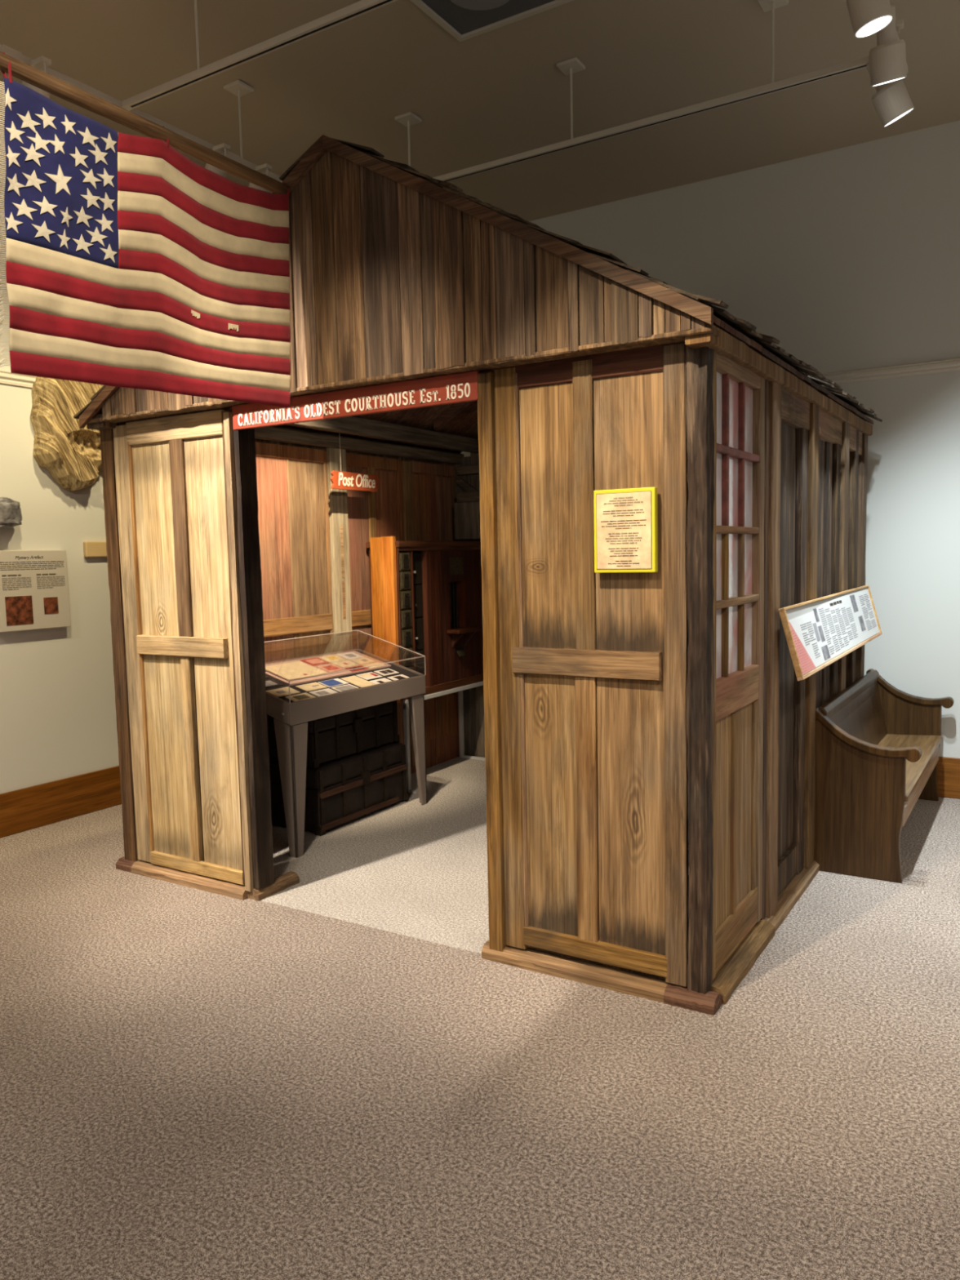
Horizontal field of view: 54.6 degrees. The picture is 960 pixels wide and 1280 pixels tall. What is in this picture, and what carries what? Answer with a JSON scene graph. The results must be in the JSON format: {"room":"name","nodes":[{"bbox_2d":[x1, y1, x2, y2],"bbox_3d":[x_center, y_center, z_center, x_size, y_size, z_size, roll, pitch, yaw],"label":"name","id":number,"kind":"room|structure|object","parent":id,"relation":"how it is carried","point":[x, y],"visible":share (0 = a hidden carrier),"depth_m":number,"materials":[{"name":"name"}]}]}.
{"room":"museum","nodes":[
{"label":"museum","id":0,"kind":"room"},
{"bbox_2d":[0,127,119,794],"bbox_3d":[-3.768,-0.694,3.622,0.100,3.980,10.400,2,6,32],"label":"wall","id":1,"kind":"structure","parent":0,"point":[58,718],"depth_m":5.54,"materials":[{"name":"grey paint"}]},
{"bbox_2d":[0,497,22,528],"bbox_3d":[-2.709,-0.703,5.127,0.129,0.183,0.383,2,6,32],"label":"rock","id":2,"kind":"object","parent":1,"relation":"attached to","point":[11,516],"visible":1,"depth_m":5.17,"materials":[{"name":"grey stone"}]},
{"bbox_2d":[0,369,36,387],"bbox_3d":[-3.752,-1.297,3.490,0.030,0.075,10.300,2,6,32],"label":"trim","id":3,"kind":"structure","parent":1,"relation":"attached to","point":[6,377],"depth_m":5.29,"materials":[{"name":"beige paint"}]},
{"bbox_2d":[0,550,71,632],"bbox_3d":[-2.604,-0.290,5.400,0.047,0.458,0.448,2,6,32],"label":"sign","id":4,"kind":"object","parent":1,"relation":"attached to","point":[34,584],"visible":1,"depth_m":5.39,"materials":[{"name":"beige paper"}]},
{"bbox_2d":[4,595,33,626],"bbox_3d":[-2.635,-0.169,5.316,0.004,0.163,0.162,2,6,32],"label":"photograph","id":5,"kind":"object","parent":4,"relation":"attached to","point":[19,610],"depth_m":5.31},
{"bbox_2d":[43,596,58,613],"bbox_3d":[-2.531,-0.204,5.483,0.004,0.097,0.090,2,6,32],"label":"photograph","id":6,"kind":"object","parent":4,"relation":"attached to","point":[51,604],"depth_m":5.48},
{"bbox_2d":[0,765,121,838],"bbox_3d":[-3.703,1.169,3.720,0.020,0.250,10.300,2,6,32],"label":"baseboard","id":7,"kind":"structure","parent":1,"relation":"attached to","point":[25,809],"depth_m":5.59,"materials":[{"name":"brown wood"}]},
{"bbox_2d":[30,376,103,491],"bbox_3d":[-2.373,-1.307,5.577,0.194,0.818,0.575,2,6,32],"label":"wood slab","id":8,"kind":"object","parent":1,"relation":"attached to","point":[71,454],"visible":0.57,"depth_m":5.43,"materials":[{"name":"brown wood"}]},
{"bbox_2d":[83,541,106,557],"bbox_3d":[-2.305,-0.576,5.887,0.030,0.098,0.452,2,6,32],"label":"wall block","id":9,"kind":"object","parent":1,"relation":"attached to","point":[91,548],"visible":0.45,"depth_m":5.74,"materials":[{"name":"brown wood"}]},
{"bbox_2d":[0,756,959,1279],"bbox_3d":[-0.599,1.396,1.886,11.000,0.001,10.400,2,6,32],"label":"floor","id":10,"kind":"structure","parent":0,"point":[328,1075],"depth_m":2.74,"materials":[{"name":"beige carpet"}]},
{"bbox_2d":[269,742,408,835],"bbox_3d":[-0.845,0.867,5.630,0.412,0.375,0.835,2,6,32],"label":"trunk","id":11,"kind":"object","parent":10,"relation":"on","point":[344,789],"visible":0.86,"depth_m":5.41,"materials":[{"name":"black wood"}]},
{"bbox_2d":[268,700,399,768],"bbox_3d":[-0.867,0.540,5.605,0.362,0.278,0.800,2,6,32],"label":"trunk","id":12,"kind":"object","parent":11,"relation":"on","point":[337,736],"visible":0.68,"depth_m":5.45,"materials":[{"name":"black wood"}]},
{"bbox_2d":[264,630,426,857],"bbox_3d":[-0.870,0.534,5.414,0.529,1.079,1.221,2,6,32],"label":"display case","id":13,"kind":"object","parent":10,"relation":"on","point":[291,719],"visible":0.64,"depth_m":5.04,"materials":[{"name":"brown paint"}]},
{"bbox_2d":[265,679,284,688],"bbox_3d":[-1.143,0.236,4.985,0.087,0.027,0.180,2,6,32],"label":"photograph","id":14,"kind":"object","parent":13,"relation":"in","point":[271,682],"visible":0.57,"depth_m":5.01},
{"bbox_2d":[265,680,277,686],"bbox_3d":[-1.143,0.234,4.985,0.061,0.018,0.108,2,6,32],"label":"picture","id":15,"kind":"object","parent":14,"relation":"on","point":[268,682],"depth_m":5.00},
{"bbox_2d":[265,686,300,697],"bbox_3d":[-1.042,0.274,4.921,0.087,0.027,0.170,2,6,32],"label":"card","id":16,"kind":"object","parent":13,"relation":"in","point":[282,691],"visible":0.96,"depth_m":4.91,"materials":[{"name":"beige paper"}]},
{"bbox_2d":[265,661,327,679],"bbox_3d":[-1.057,0.172,5.296,0.212,0.063,0.320,2,6,32],"label":"document","id":17,"kind":"object","parent":13,"relation":"in","point":[296,669],"visible":0.89,"depth_m":5.29,"materials":[{"name":"beige paper"}]},
{"bbox_2d":[284,692,315,702],"bbox_3d":[-0.940,0.303,4.896,0.082,0.026,0.160,2,6,32],"label":"card","id":18,"kind":"object","parent":13,"relation":"in","point":[305,695],"visible":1,"depth_m":4.89,"materials":[{"name":"beige paper"}]},
{"bbox_2d":[292,694,310,699],"bbox_3d":[-0.940,0.301,4.896,0.045,0.014,0.088,2,6,32],"label":"picture","id":19,"kind":"object","parent":18,"relation":"on","point":[295,696],"depth_m":4.89},
{"bbox_2d":[295,682,327,691],"bbox_3d":[-0.924,0.257,5.100,0.082,0.026,0.165,2,6,32],"label":"card","id":20,"kind":"object","parent":13,"relation":"in","point":[313,686],"visible":1,"depth_m":5.09,"materials":[{"name":"beige paper"}]},
{"bbox_2d":[299,657,328,666],"bbox_3d":[-0.984,0.129,5.542,0.101,0.032,0.150,2,6,32],"label":"card","id":21,"kind":"object","parent":13,"relation":"in","point":[312,661],"visible":1,"depth_m":5.53,"materials":[{"name":"brown"}]},
{"bbox_2d":[305,658,324,663],"bbox_3d":[-0.984,0.127,5.542,0.061,0.018,0.105,2,6,32],"label":"picture","id":22,"kind":"object","parent":21,"relation":"on","point":[307,660],"depth_m":5.54,"materials":[{"name":"red"}]},
{"bbox_2d":[308,688,337,696],"bbox_3d":[-0.844,0.287,5.048,0.082,0.026,0.160,2,6,32],"label":"card","id":23,"kind":"object","parent":13,"relation":"in","point":[326,691],"visible":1,"depth_m":5.04,"materials":[{"name":"white paper"}]},
{"bbox_2d":[315,690,328,695],"bbox_3d":[-0.853,0.286,5.034,0.041,0.013,0.072,2,6,32],"label":"picture","id":24,"kind":"object","parent":23,"relation":"on","point":[317,692],"depth_m":5.03},
{"bbox_2d":[316,663,344,672],"bbox_3d":[-0.880,0.166,5.482,0.096,0.030,0.140,2,6,32],"label":"card","id":25,"kind":"object","parent":13,"relation":"in","point":[328,668],"visible":1,"depth_m":5.47,"materials":[{"name":"brown"}]},
{"bbox_2d":[322,665,338,670],"bbox_3d":[-0.880,0.164,5.482,0.058,0.018,0.084,2,6,32],"label":"picture","id":26,"kind":"object","parent":25,"relation":"on","point":[324,667],"depth_m":5.48},
{"bbox_2d":[318,654,346,662],"bbox_3d":[-0.897,0.115,5.676,0.096,0.030,0.150,2,6,32],"label":"card","id":27,"kind":"object","parent":13,"relation":"in","point":[331,659],"visible":1,"depth_m":5.67,"materials":[{"name":"brown paper"}]},
{"bbox_2d":[325,655,339,659],"bbox_3d":[-0.902,0.110,5.687,0.048,0.015,0.075,2,6,32],"label":"picture","id":28,"kind":"object","parent":27,"relation":"on","point":[330,657],"depth_m":5.69,"materials":[{"name":"yellow paper"}]},
{"bbox_2d":[317,678,348,687],"bbox_3d":[-0.827,0.241,5.251,0.082,0.026,0.170,2,6,32],"label":"card","id":29,"kind":"object","parent":13,"relation":"in","point":[336,682],"visible":1,"depth_m":5.24,"materials":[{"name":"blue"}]},
{"bbox_2d":[319,679,343,686],"bbox_3d":[-0.836,0.241,5.236,0.074,0.022,0.119,2,6,32],"label":"picture","id":30,"kind":"object","parent":29,"relation":"on","point":[332,682],"depth_m":5.23},
{"bbox_2d":[331,684,358,692],"bbox_3d":[-0.748,0.272,5.199,0.082,0.026,0.160,2,6,32],"label":"card","id":31,"kind":"object","parent":13,"relation":"in","point":[348,686],"visible":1,"depth_m":5.19,"materials":[{"name":"white paper"}]},
{"bbox_2d":[334,684,357,691],"bbox_3d":[-0.748,0.270,5.199,0.061,0.019,0.128,2,6,32],"label":"picture","id":32,"kind":"object","parent":31,"relation":"on","point":[344,687],"depth_m":5.20},
{"bbox_2d":[265,648,425,725],"bbox_3d":[-0.878,0.246,5.385,0.524,0.261,1.205,2,6,32],"label":"tray","id":33,"kind":"object","parent":13,"relation":"on","point":[285,711],"depth_m":5.22,"materials":[{"name":"grey paint"}]},
{"bbox_2d":[332,660,359,667],"bbox_3d":[-0.813,0.146,5.627,0.082,0.026,0.150,2,6,32],"label":"card","id":34,"kind":"object","parent":13,"relation":"in","point":[345,664],"visible":1,"depth_m":5.62,"materials":[{"name":"beige paper"}]},
{"bbox_2d":[337,652,364,659],"bbox_3d":[-0.811,0.099,5.821,0.096,0.030,0.150,2,6,32],"label":"card","id":35,"kind":"object","parent":13,"relation":"in","point":[349,655],"visible":1,"depth_m":5.81,"materials":[{"name":"white paper"}]},
{"bbox_2d":[344,653,356,657],"bbox_3d":[-0.811,0.097,5.821,0.048,0.015,0.068,2,6,32],"label":"picture","id":36,"kind":"object","parent":35,"relation":"on","point":[345,655],"depth_m":5.82},
{"bbox_2d":[345,665,368,671],"bbox_3d":[-0.741,0.172,5.585,0.058,0.019,0.150,2,6,32],"label":"card","id":37,"kind":"object","parent":13,"relation":"in","point":[359,666],"visible":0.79,"depth_m":5.58,"materials":[{"name":"red paper"}]},
{"bbox_2d":[349,666,364,670],"bbox_3d":[-0.741,0.170,5.585,0.035,0.011,0.105,2,6,32],"label":"picture","id":38,"kind":"object","parent":37,"relation":"on","point":[355,667],"depth_m":5.59},
{"bbox_2d":[340,675,376,687],"bbox_3d":[-0.696,0.243,5.364,0.173,0.052,0.130,2,6,32],"label":"document","id":39,"kind":"object","parent":13,"relation":"in","point":[354,680],"visible":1,"depth_m":5.37,"materials":[{"name":"beige paper"}]},
{"bbox_2d":[350,657,375,664],"bbox_3d":[-0.726,0.130,5.772,0.082,0.026,0.150,2,6,32],"label":"card","id":40,"kind":"object","parent":13,"relation":"in","point":[361,660],"visible":1,"depth_m":5.76,"materials":[{"name":"beige paper"}]},
{"bbox_2d":[355,671,382,679],"bbox_3d":[-0.657,0.214,5.520,0.082,0.026,0.150,2,6,32],"label":"card","id":41,"kind":"object","parent":13,"relation":"in","point":[367,676],"visible":1,"depth_m":5.51,"materials":[{"name":"white paper"}]},
{"bbox_2d":[359,673,371,677],"bbox_3d":[-0.676,0.211,5.505,0.041,0.013,0.075,2,6,32],"label":"picture","id":42,"kind":"object","parent":41,"relation":"on","point":[363,675],"depth_m":5.50},
{"bbox_2d":[362,662,385,668],"bbox_3d":[-0.653,0.156,5.730,0.058,0.019,0.150,2,6,32],"label":"card","id":43,"kind":"object","parent":13,"relation":"in","point":[376,663],"visible":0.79,"depth_m":5.72,"materials":[{"name":"beige paper"}]},
{"bbox_2d":[368,678,391,684],"bbox_3d":[-0.575,0.246,5.461,0.077,0.025,0.150,2,6,32],"label":"card","id":44,"kind":"object","parent":13,"relation":"in","point":[381,680],"visible":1,"depth_m":5.46,"materials":[{"name":"white paper"}]},
{"bbox_2d":[373,668,398,675],"bbox_3d":[-0.571,0.196,5.671,0.077,0.025,0.150,2,6,32],"label":"card","id":45,"kind":"object","parent":13,"relation":"in","point":[388,671],"visible":1,"depth_m":5.66,"materials":[{"name":"white paper"}]},
{"bbox_2d":[387,674,408,680],"bbox_3d":[-0.483,0.231,5.609,0.077,0.025,0.150,2,6,32],"label":"card","id":46,"kind":"object","parent":13,"relation":"in","point":[401,676],"visible":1,"depth_m":5.61,"materials":[{"name":"white paper"}]},
{"bbox_2d":[393,675,405,679],"bbox_3d":[-0.484,0.229,5.609,0.050,0.016,0.068,2,6,32],"label":"picture","id":47,"kind":"object","parent":46,"relation":"on","point":[397,677],"depth_m":5.61},
{"bbox_2d":[403,680,484,793],"bbox_3d":[-0.288,0.646,6.589,0.315,0.613,1.070,2,6,32],"label":"metal stand","id":48,"kind":"object","parent":10,"relation":"on","point":[406,705],"visible":0.35,"depth_m":6.41,"materials":[{"name":"grey metal"}]},
{"bbox_2d":[365,536,483,703],"bbox_3d":[-0.310,-0.176,6.463,0.350,1.075,1.120,2,6,32],"label":"cabinet","id":49,"kind":"object","parent":48,"relation":"on","point":[426,598],"depth_m":6.29,"materials":[{"name":"brown wood"}]},
{"bbox_2d":[446,626,481,634],"bbox_3d":[-0.124,-0.070,6.571,0.140,0.025,0.300,2,6,32],"label":"shelf","id":50,"kind":"object","parent":49,"relation":"attached to","point":[461,630],"depth_m":6.51,"materials":[{"name":"brown wood"}]},
{"bbox_2d":[73,134,882,1015],"bbox_3d":[0.226,-0.495,5.020,3.182,3.152,3.132,2,6,32],"label":"cabin","id":51,"kind":"object","parent":10,"relation":"on","point":[621,724],"visible":0.92,"depth_m":3.48,"materials":[{"name":"brown wood"}]},
{"bbox_2d":[0,51,289,194],"bbox_3d":[-1.337,-1.663,2.719,0.054,0.049,2.191,2,6,32],"label":"flag pole","id":52,"kind":"object","parent":51,"relation":"attached to","point":[20,70],"visible":0.99,"depth_m":3.02,"materials":[{"name":"brown wood"}]},
{"bbox_2d":[0,52,290,408],"bbox_3d":[-1.080,-1.280,3.151,0.065,0.915,1.261,2,6,32],"label":"flag","id":53,"kind":"object","parent":52,"relation":"hanging from","point":[131,262],"visible":1,"depth_m":3.04,"materials":[{"name":"multicoloured fabric"}]},
{"bbox_2d":[330,440,379,491],"bbox_3d":[-0.773,-1.158,5.748,0.016,0.459,0.469,2,6,32],"label":"sign","id":54,"kind":"object","parent":51,"relation":"attached to","point":[340,480],"visible":1,"depth_m":5.74,"materials":[{"name":"orange paint"}]},
{"bbox_2d":[231,370,479,430],"bbox_3d":[-0.535,-0.943,3.702,1.246,0.104,0.024,2,6,32],"label":"sign","id":55,"kind":"object","parent":51,"relation":"attached to","point":[458,388],"visible":0.99,"depth_m":3.64,"materials":[{"name":"red paint"}]},
{"bbox_2d":[453,491,480,539],"bbox_3d":[0.069,-0.906,6.742,0.520,0.340,0.182,2,6,32],"label":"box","id":56,"kind":"object","parent":51,"relation":"attached to","point":[467,508],"visible":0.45,"depth_m":6.75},
{"bbox_2d":[593,487,657,573],"bbox_3d":[0.488,-0.367,3.128,0.220,0.280,0.030,2,6,32],"label":"plaque","id":57,"kind":"object","parent":51,"relation":"attached to","point":[626,535],"visible":1,"depth_m":3.11,"materials":[{"name":"yellow paper"}]},
{"bbox_2d":[777,584,882,680],"bbox_3d":[1.748,-0.078,4.517,0.100,0.303,1.980,2,6,32],"label":"board","id":58,"kind":"object","parent":51,"relation":"attached to","point":[820,632],"visible":1,"depth_m":4.24,"materials":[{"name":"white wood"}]},
{"bbox_2d":[813,608,819,622],"bbox_3d":[1.494,-0.111,4.127,0.017,0.058,0.060,2,6,32],"label":"picture","id":59,"kind":"object","parent":58,"relation":"attached to","point":[816,616],"depth_m":4.12},
{"bbox_2d":[813,622,820,641],"bbox_3d":[1.469,-0.035,4.056,0.022,0.078,0.060,2,6,32],"label":"picture","id":60,"kind":"object","parent":58,"relation":"attached to","point":[816,632],"depth_m":4.05,"materials":[{"name":"grey paper"}]},
{"bbox_2d":[817,625,825,641],"bbox_3d":[1.517,-0.029,4.127,0.020,0.068,0.070,2,6,32],"label":"picture","id":61,"kind":"object","parent":58,"relation":"attached to","point":[822,636],"depth_m":4.13},
{"bbox_2d":[821,644,830,660],"bbox_3d":[1.530,0.055,4.111,0.017,0.059,0.120,2,6,32],"label":"picture","id":62,"kind":"object","parent":58,"relation":"attached to","point":[825,651],"depth_m":4.11},
{"bbox_2d":[849,594,857,612],"bbox_3d":[1.971,-0.193,4.898,0.025,0.088,0.120,2,6,32],"label":"picture","id":63,"kind":"object","parent":58,"relation":"attached to","point":[852,597],"depth_m":4.89},
{"bbox_2d":[857,615,866,631],"bbox_3d":[2.034,-0.088,4.947,0.022,0.078,0.110,2,6,32],"label":"picture","id":64,"kind":"object","parent":58,"relation":"attached to","point":[860,619],"depth_m":4.94},
{"bbox_2d":[813,668,954,883],"bbox_3d":[2.208,0.650,5.019,0.487,0.785,1.656,2,6,32],"label":"pew","id":65,"kind":"object","parent":10,"relation":"on","point":[877,743],"visible":0.97,"depth_m":4.40,"materials":[{"name":"brown wood"}]},
{"bbox_2d":[0,0,959,221],"bbox_3d":[0.071,-2.590,1.049,9.220,0.100,10.400,2,6,32],"label":"ceiling","id":66,"kind":"structure","parent":0,"point":[501,92],"depth_m":4.79,"materials":[{"name":"beige paint"}]},
{"bbox_2d":[0,44,282,182],"bbox_3d":[-2.058,-2.519,3.494,0.110,0.395,4.700,2,6,32],"label":"track","id":67,"kind":"object","parent":66,"relation":"attached to","point":[237,87],"visible":0.62,"depth_m":4.40,"materials":[{"name":"beige metal"}]},
{"bbox_2d":[22,55,51,98],"bbox_3d":[-1.823,-2.264,3.820,0.176,0.192,0.111,2,6,32],"label":"track spotlight","id":68,"kind":"object","parent":67,"relation":"hanging from","point":[42,62],"visible":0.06,"depth_m":3.77,"materials":[{"name":"beige metal"}]},
{"bbox_2d":[204,142,230,177],"bbox_3d":[-1.315,-2.351,4.641,0.176,0.192,0.113,2,6,32],"label":"track spotlight","id":69,"kind":"object","parent":67,"relation":"hanging from","point":[224,147],"visible":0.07,"depth_m":4.60,"materials":[{"name":"beige metal"}]},
{"bbox_2d":[248,163,271,192],"bbox_3d":[-1.162,-2.376,4.886,0.106,0.193,0.181,-6,7,-42],"label":"track spotlight","id":70,"kind":"object","parent":67,"relation":"hanging from","point":[266,167],"visible":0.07,"depth_m":4.84,"materials":[{"name":"beige metal"}]},
{"bbox_2d":[121,0,397,110],"bbox_3d":[-0.334,-2.550,3.402,2.990,0.392,0.110,2,6,32],"label":"track","id":71,"kind":"object","parent":66,"relation":"attached to","point":[359,8],"visible":1,"depth_m":3.78,"materials":[{"name":"beige metal"}]},
{"bbox_2d":[410,0,573,41],"bbox_3d":[0.003,-2.794,3.985,0.600,0.029,0.600,2,6,32],"label":"ceiling vent","id":72,"kind":"object","parent":66,"relation":"in","point":[464,20],"visible":1,"depth_m":4.17,"materials":[{"name":"beige"}]},
{"bbox_2d":[395,0,869,182],"bbox_3d":[0.452,-2.685,4.675,2.990,0.392,0.110,2,6,32],"label":"track","id":73,"kind":"object","parent":66,"relation":"hanging from","point":[573,65],"visible":0.71,"depth_m":4.46,"materials":[{"name":"beige metal"}]},
{"bbox_2d":[896,30,908,73],"bbox_3d":[0.935,-2.501,2.567,0.110,0.392,3.460,2,6,32],"label":"track","id":74,"kind":"object","parent":66,"relation":"attached to","point":[897,35],"visible":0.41,"depth_m":3.79,"materials":[{"name":"beige metal"}]},
{"bbox_2d":[846,0,893,37],"bbox_3d":[1.393,-2.316,3.320,0.155,0.273,0.147,2,6,32],"label":"track spotlight","id":75,"kind":"object","parent":74,"relation":"hanging from","point":[868,17],"visible":1,"depth_m":3.29,"materials":[{"name":"beige metal"}]},
{"bbox_2d":[869,4,906,86],"bbox_3d":[1.620,-2.350,3.692,0.134,0.274,0.183,2,6,32],"label":"track spotlight","id":76,"kind":"object","parent":74,"relation":"hanging from","point":[887,60],"visible":0.84,"depth_m":3.65,"materials":[{"name":"beige metal"}]},
{"bbox_2d":[866,62,914,126],"bbox_3d":[1.744,-2.339,3.959,0.207,0.271,0.133,-2,5,-10],"label":"track spotlight","id":77,"kind":"object","parent":74,"relation":"attached to","point":[891,101],"visible":0.82,"depth_m":3.92,"materials":[{"name":"beige metal"}]},
{"bbox_2d":[459,120,959,758],"bbox_3d":[2.854,-1.020,5.574,9.120,3.980,0.100,2,6,32],"label":"wall","id":78,"kind":"structure","parent":0,"point":[848,258],"depth_m":5.72,"materials":[{"name":"grey paint"}]},
{"bbox_2d":[821,357,959,383],"bbox_3d":[2.820,-1.623,5.455,9.090,0.075,0.030,2,6,32],"label":"trim","id":79,"kind":"structure","parent":78,"relation":"attached to","point":[950,364],"depth_m":5.64,"materials":[{"name":"beige paint"}]},
{"bbox_2d":[937,756,959,799],"bbox_3d":[2.872,0.843,5.690,9.100,0.250,0.020,2,6,32],"label":"baseboard","id":80,"kind":"structure","parent":78,"relation":"attached to","point":[948,768],"depth_m":5.68,"materials":[{"name":"brown wood"}]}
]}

